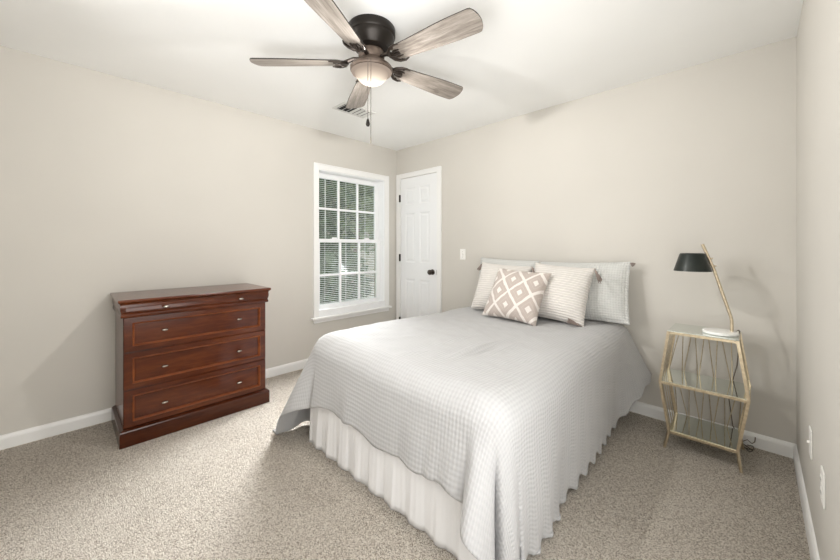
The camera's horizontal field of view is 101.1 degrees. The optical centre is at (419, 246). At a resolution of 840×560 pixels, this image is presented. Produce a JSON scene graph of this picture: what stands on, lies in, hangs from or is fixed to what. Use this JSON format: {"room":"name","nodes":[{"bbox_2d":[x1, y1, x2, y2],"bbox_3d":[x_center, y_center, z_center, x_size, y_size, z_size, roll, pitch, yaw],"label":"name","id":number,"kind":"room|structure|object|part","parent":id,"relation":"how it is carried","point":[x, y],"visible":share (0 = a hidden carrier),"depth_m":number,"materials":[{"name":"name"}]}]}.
{"room":"bedroom","nodes":[
{"label":"bedroom","id":0,"kind":"room"},
{"bbox_2d":[0,46,396,434],"bbox_3d":[-1.549,0.008,3.218,0.160,2.440,3.680,0,0,44],"label":"wall","id":1,"kind":"structure","parent":0,"point":[109,183],"depth_m":2.48,"materials":[{"name":"beige paint"}]},
{"bbox_2d":[0,359,307,449],"bbox_3d":[-1.528,1.185,3.115,0.014,0.085,3.560,0,0,44],"label":"baseboard","id":2,"kind":"structure","parent":1,"relation":"attached to","point":[13,439],"depth_m":2.28,"materials":[{"name":"white paint"}]},
{"bbox_2d":[311,162,391,323],"bbox_3d":[-0.790,-0.033,3.966,0.205,1.661,1.064,0,0,44],"label":"window","id":3,"kind":"structure","parent":1,"relation":"in","point":[380,303],"depth_m":3.97,"materials":[{"name":"white paint"}]},
{"bbox_2d":[319,178,374,304],"bbox_3d":[-0.873,-0.068,4.047,0.034,1.448,0.860,0,0,44],"label":"window blind","id":4,"kind":"object","parent":3,"relation":"attached to","point":[325,196],"visible":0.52,"depth_m":4.04,"materials":[{"name":"white plastic"}]},
{"bbox_3d":[-0.875,0.648,4.049,0.024,0.016,0.850,0,0,44],"label":"rail","id":5,"kind":"part","parent":4,"relation":"part of","materials":[{"name":"white plastic"}]},
{"bbox_3d":[-0.835,-0.419,4.010,0.030,0.751,0.876,0,0,44],"label":"sash","id":6,"kind":"part","parent":3,"relation":"part of","materials":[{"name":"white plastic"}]},
{"bbox_3d":[-0.810,0.297,3.986,0.030,0.748,0.876,0,0,44],"label":"sash","id":7,"kind":"part","parent":3,"relation":"part of","materials":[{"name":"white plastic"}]},
{"bbox_2d":[0,0,802,150],"bbox_3d":[-0.299,-1.272,1.921,3.681,0.120,3.800,0,0,44],"label":"ceiling","id":8,"kind":"structure","parent":0,"point":[528,56],"depth_m":2.09,"materials":[{"name":"white paint"}]},
{"bbox_2d":[332,101,375,117],"bbox_3d":[-0.585,-1.205,3.084,0.196,0.012,0.336,0,0,44],"label":"ceiling vent","id":9,"kind":"object","parent":8,"relation":"in","point":[360,112],"visible":0.86,"depth_m":3.09,"materials":[{"name":"white metal"}]},
{"bbox_2d":[250,0,482,142],"bbox_3d":[-0.233,-0.875,1.931,1.260,0.672,1.260,0,0,44],"label":"ceiling fan","id":10,"kind":"object","parent":8,"relation":"hanging from","point":[372,36],"visible":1,"depth_m":1.83,"materials":[{"name":"wood"}]},
{"bbox_3d":[-0.685,-1.022,1.925,0.499,0.006,0.140,0,13,-1],"label":"blade","id":11,"kind":"part","parent":10,"relation":"part of","materials":[{"name":"brown wood"}]},
{"bbox_3d":[-0.393,-1.022,1.534,0.140,0.006,0.499,14,4,17],"label":"blade","id":12,"kind":"part","parent":10,"relation":"part of","materials":[{"name":"brown wood"}]},
{"bbox_3d":[-0.404,-1.022,2.323,0.140,0.006,0.499,-14,4,-18],"label":"blade","id":13,"kind":"part","parent":10,"relation":"part of","materials":[{"name":"brown wood"}]},
{"bbox_3d":[-0.257,-0.777,1.810,0.004,0.420,0.004,0,0,44],"label":"pull chain","id":14,"kind":"part","parent":10,"relation":"part of","materials":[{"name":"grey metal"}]},
{"bbox_3d":[-0.271,-0.970,1.931,0.224,0.002,0.224,0,0,13],"label":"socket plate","id":15,"kind":"part","parent":10,"relation":"part of","materials":[{"name":"white glass"}]},
{"bbox_3d":[0.061,-1.022,2.179,0.499,0.006,0.140,0,-13,-37],"label":"blade","id":16,"kind":"part","parent":10,"relation":"part of","materials":[{"name":"grey wood"}]},
{"bbox_3d":[0.068,-1.022,1.692,0.499,0.006,0.140,0,-13,35],"label":"blade","id":17,"kind":"part","parent":10,"relation":"part of","materials":[{"name":"grey wood"}]},
{"bbox_2d":[0,368,810,559],"bbox_3d":[-0.299,1.288,1.921,3.681,0.120,3.800,0,0,44],"label":"floor","id":18,"kind":"structure","parent":0,"point":[229,487],"depth_m":1.65,"materials":[{"name":"carpet"}]},
{"bbox_2d":[110,283,270,449],"bbox_3d":[-1.672,0.778,2.575,0.530,0.900,0.914,0,0,44],"label":"dresser","id":19,"kind":"object","parent":18,"relation":"on","point":[186,357],"visible":1,"depth_m":2.37,"materials":[{"name":"brown wood"}]},
{"bbox_3d":[-1.677,0.395,2.580,0.505,0.095,0.904,0,0,44],"label":"cornice","id":20,"kind":"part","parent":19,"relation":"part of","materials":[{"name":"brown wood"}]},
{"bbox_3d":[-1.524,1.008,2.430,0.020,0.228,0.853,0,0,44],"label":"drawer","id":21,"kind":"part","parent":19,"relation":"part of","materials":[{"name":"brown wood"}]},
{"bbox_3d":[-1.524,0.775,2.430,0.020,0.226,0.853,0,0,44],"label":"drawer","id":22,"kind":"part","parent":19,"relation":"part of","materials":[{"name":"brown wood"}]},
{"bbox_3d":[-1.524,0.549,2.430,0.020,0.213,0.853,0,0,44],"label":"drawer","id":23,"kind":"part","parent":19,"relation":"part of","materials":[{"name":"brown wood"}]},
{"bbox_3d":[-1.513,0.392,2.420,0.030,0.028,0.845,0,0,44],"label":"drawer","id":24,"kind":"part","parent":19,"relation":"part of","materials":[{"name":"brown wood"}]},
{"bbox_3d":[-1.521,1.008,2.428,0.028,0.161,0.771,0,0,44],"label":"drawer moulding","id":25,"kind":"part","parent":19,"relation":"part of","materials":[{"name":"brown wood"}]},
{"bbox_3d":[-1.521,0.775,2.428,0.028,0.159,0.771,0,0,44],"label":"drawer moulding","id":26,"kind":"part","parent":19,"relation":"part of","materials":[{"name":"brown wood"}]},
{"bbox_3d":[-1.521,0.549,2.428,0.028,0.146,0.771,0,0,44],"label":"drawer moulding","id":27,"kind":"part","parent":19,"relation":"part of","materials":[{"name":"brown wood"}]},
{"bbox_2d":[309,408,476,559],"bbox_3d":[0.412,0.915,2.373,1.340,0.625,1.861,0,0,44],"label":"bed skirt","id":28,"kind":"object","parent":18,"relation":"on","point":[426,506],"visible":0.28,"depth_m":1.61,"materials":[{"name":"white fabric"}]},
{"bbox_2d":[273,306,651,559],"bbox_3d":[0.328,0.882,2.341,1.755,0.678,2.033,0,0,44],"label":"comforter","id":29,"kind":"object","parent":28,"relation":"on","point":[507,416],"visible":0.95,"depth_m":1.64,"materials":[{"name":"white fabric"}]},
{"bbox_2d":[471,262,534,308],"bbox_3d":[0.718,0.359,2.959,0.576,0.430,0.266,0,0,34],"label":"pillow","id":30,"kind":"object","parent":29,"relation":"on","point":[488,273],"visible":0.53,"depth_m":2.98,"materials":[{"name":"white fabric"}]},
{"bbox_2d":[478,257,538,279],"bbox_3d":[0.772,0.339,3.157,0.616,0.462,0.168,0,0,43],"label":"sham pillow","id":31,"kind":"object","parent":29,"relation":"on","point":[486,260],"visible":0.25,"depth_m":3.15,"materials":[{"name":"white fabric"}]},
{"bbox_2d":[482,268,551,325],"bbox_3d":[0.743,0.377,2.689,0.289,0.392,0.448,0,0,-42],"label":"diamond pillow","id":32,"kind":"object","parent":29,"relation":"on","point":[514,295],"visible":1,"depth_m":2.60,"materials":[{"name":"beige fabric"}]},
{"bbox_2d":[534,262,601,326],"bbox_3d":[1.078,0.354,2.617,0.275,0.440,0.548,0,0,-37],"label":"pillow","id":33,"kind":"object","parent":29,"relation":"on","point":[565,297],"visible":0.86,"depth_m":2.53,"materials":[{"name":"white fabric"}]},
{"bbox_2d":[541,262,635,324],"bbox_3d":[1.252,0.342,2.689,0.193,0.459,0.706,0,0,-42],"label":"sham pillow","id":34,"kind":"object","parent":29,"relation":"on","point":[607,301],"visible":0.56,"depth_m":2.52,"materials":[{"name":"white fabric"}]},
{"bbox_2d":[658,323,750,472],"bbox_3d":[1.722,0.870,2.097,0.411,0.712,0.319,0,0,44],"label":"side table","id":35,"kind":"object","parent":18,"relation":"on","point":[724,437],"visible":0.95,"depth_m":2.08,"materials":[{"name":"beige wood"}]},
{"bbox_3d":[1.503,1.173,2.107,0.039,0.106,0.017,0,0,17],"label":"leg","id":36,"kind":"part","parent":35,"relation":"part of","materials":[{"name":"beige wood"}]},
{"bbox_2d":[667,323,740,340],"bbox_3d":[1.723,0.516,2.100,0.320,0.004,0.288,0,0,44],"label":"shelf","id":37,"kind":"object","parent":35,"relation":"attached to","point":[687,330],"depth_m":2.06,"materials":[{"name":"white"}]},
{"bbox_2d":[670,413,738,449],"bbox_3d":[1.724,1.116,2.099,0.316,0.004,0.288,0,0,44],"label":"shelf","id":38,"kind":"object","parent":35,"relation":"attached to","point":[724,437],"depth_m":2.08,"materials":[{"name":"white"}]},
{"bbox_2d":[662,368,749,399],"bbox_3d":[1.724,0.827,2.099,0.405,0.004,0.288,0,0,44],"label":"shelf","id":39,"kind":"object","parent":35,"relation":"attached to","point":[719,387],"depth_m":2.08,"materials":[{"name":"white"}]},
{"bbox_2d":[674,244,752,451],"bbox_3d":[1.771,0.603,2.065,0.419,1.235,0.232,0,0,13],"label":"desk lamp","id":40,"kind":"object","parent":35,"relation":"on","point":[687,262],"visible":0.96,"depth_m":2.05,"materials":[{"name":"black metal"}]},
{"bbox_3d":[1.664,0.097,2.113,0.188,0.109,0.188,0,0,44],"label":"lamp shade","id":41,"kind":"part","parent":40,"relation":"part of","materials":[{"name":"black metal"}]},
{"bbox_3d":[1.766,0.242,2.058,0.148,0.514,0.016,0,0,44],"label":"stem","id":42,"kind":"part","parent":40,"relation":"part of","materials":[{"name":"gold metal"}]},
{"bbox_3d":[1.904,0.858,2.057,0.115,0.725,0.178,0,0,44],"label":"power cord","id":43,"kind":"part","parent":40,"relation":"part of","materials":[{"name":"brown plastic"}]},
{"bbox_3d":[1.736,1.173,1.880,0.017,0.105,0.035,0,0,-10],"label":"leg","id":44,"kind":"part","parent":35,"relation":"part of","materials":[{"name":"beige wood"}]},
{"bbox_2d":[743,437,755,449],"bbox_3d":[1.988,1.187,2.093,0.064,0.070,0.050,0,0,44],"label":"cable","id":45,"kind":"object","parent":18,"relation":"on","point":[755,437],"visible":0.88,"depth_m":2.09,"materials":[{"name":"black plastic"}]},
{"bbox_2d":[397,37,795,443],"bbox_3d":[0.983,0.008,3.240,3.441,2.440,0.120,0,0,44],"label":"wall","id":46,"kind":"structure","parent":0,"point":[649,172],"depth_m":2.42,"materials":[{"name":"beige paint"}]},
{"bbox_2d":[396,166,441,318],"bbox_3d":[-0.048,0.166,4.103,0.736,2.125,0.078,0,0,44],"label":"door","id":47,"kind":"structure","parent":46,"relation":"in","point":[418,198],"depth_m":4.11,"materials":[{"name":"white paint"}]},
{"bbox_3d":[0.121,0.296,3.930,0.064,0.064,0.066,0,0,44],"label":"knob","id":48,"kind":"part","parent":47,"relation":"part of","materials":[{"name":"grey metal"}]},
{"bbox_2d":[460,249,465,259],"bbox_3d":[0.450,0.086,3.663,0.070,0.114,0.016,0,0,44],"label":"light switch","id":49,"kind":"object","parent":46,"relation":"attached to","point":[462,251],"visible":1,"depth_m":3.66,"materials":[{"name":"white plastic"}]},
{"bbox_2d":[629,401,794,458],"bbox_3d":[1.203,1.185,2.933,2.696,0.085,0.014,0,0,44],"label":"baseboard","id":50,"kind":"structure","parent":46,"relation":"attached to","point":[777,446],"depth_m":2.12,"materials":[{"name":"white paint"}]},
{"bbox_2d":[796,0,839,559],"bbox_3d":[1.019,0.008,0.723,0.120,2.440,3.680,0,0,44],"label":"wall","id":51,"kind":"structure","parent":0,"point":[818,33],"depth_m":1.31,"materials":[{"name":"beige paint"}]},
{"bbox_2d":[793,444,819,559],"bbox_3d":[0.929,1.185,0.727,0.014,0.085,3.560,0,0,44],"label":"baseboard","id":52,"kind":"structure","parent":51,"relation":"attached to","point":[812,544],"depth_m":1.53,"materials":[{"name":"white paint"}]},
{"bbox_2d":[807,425,812,459],"bbox_3d":[1.637,0.823,1.455,0.014,0.116,0.072,0,0,44],"label":"cable plate","id":53,"kind":"object","parent":51,"relation":"attached to","point":[810,441],"visible":1,"depth_m":1.43,"materials":[{"name":"white plastic"}]},
{"bbox_3d":[1.639,0.823,1.452,0.006,0.116,0.072,0,0,44],"label":"plate","id":54,"kind":"part","parent":53,"relation":"part of","materials":[{"name":"white plastic"}]},
{"bbox_2d":[820,465,825,508],"bbox_3d":[1.377,0.823,1.184,0.009,0.116,0.072,0,0,44],"label":"wall outlet","id":55,"kind":"object","parent":51,"relation":"attached to","point":[822,473],"visible":1,"depth_m":1.17,"materials":[{"name":"white plastic"}]},
{"label":"outside","id":56,"kind":"structure","parent":0,"visible":0},
{"bbox_2d":[319,231,375,297],"bbox_3d":[-2.751,-0.622,17.939,21.600,5.300,36.000,0,0,44],"label":"ground","id":57,"kind":"structure","parent":56,"point":[365,256],"depth_m":15.70,"materials":[{"name":"white"}]},
{"bbox_2d":[319,178,355,264],"bbox_3d":[-2.629,-0.582,8.037,2.204,4.830,2.266,0,0,44],"label":"tree","id":58,"kind":"object","parent":57,"relation":"on","point":[329,214],"visible":0.16,"depth_m":7.90,"materials":[{"name":"green plant"}]},
{"bbox_2d":[320,244,373,303],"bbox_3d":[-1.581,0.793,6.651,1.319,1.673,1.270,0,0,29],"label":"shrub","id":59,"kind":"object","parent":57,"relation":"on","point":[326,258],"visible":0.42,"depth_m":6.40,"materials":[{"name":"green plant"}]},
{"bbox_2d":[320,181,375,277],"bbox_3d":[-2.413,-1.169,12.838,3.446,5.204,3.620,0,0,44],"label":"tree","id":60,"kind":"object","parent":57,"relation":"on","point":[361,235],"visible":0.16,"depth_m":12.24,"materials":[{"name":"green plant"}]},
{"bbox_2d":[331,182,373,233],"bbox_3d":[-3.653,-3.602,18.848,6.788,7.667,6.607,0,0,44],"label":"tree","id":61,"kind":"object","parent":57,"relation":"on","point":[336,182],"visible":0.02,"depth_m":17.88,"materials":[{"name":"green plant"}]}
]}

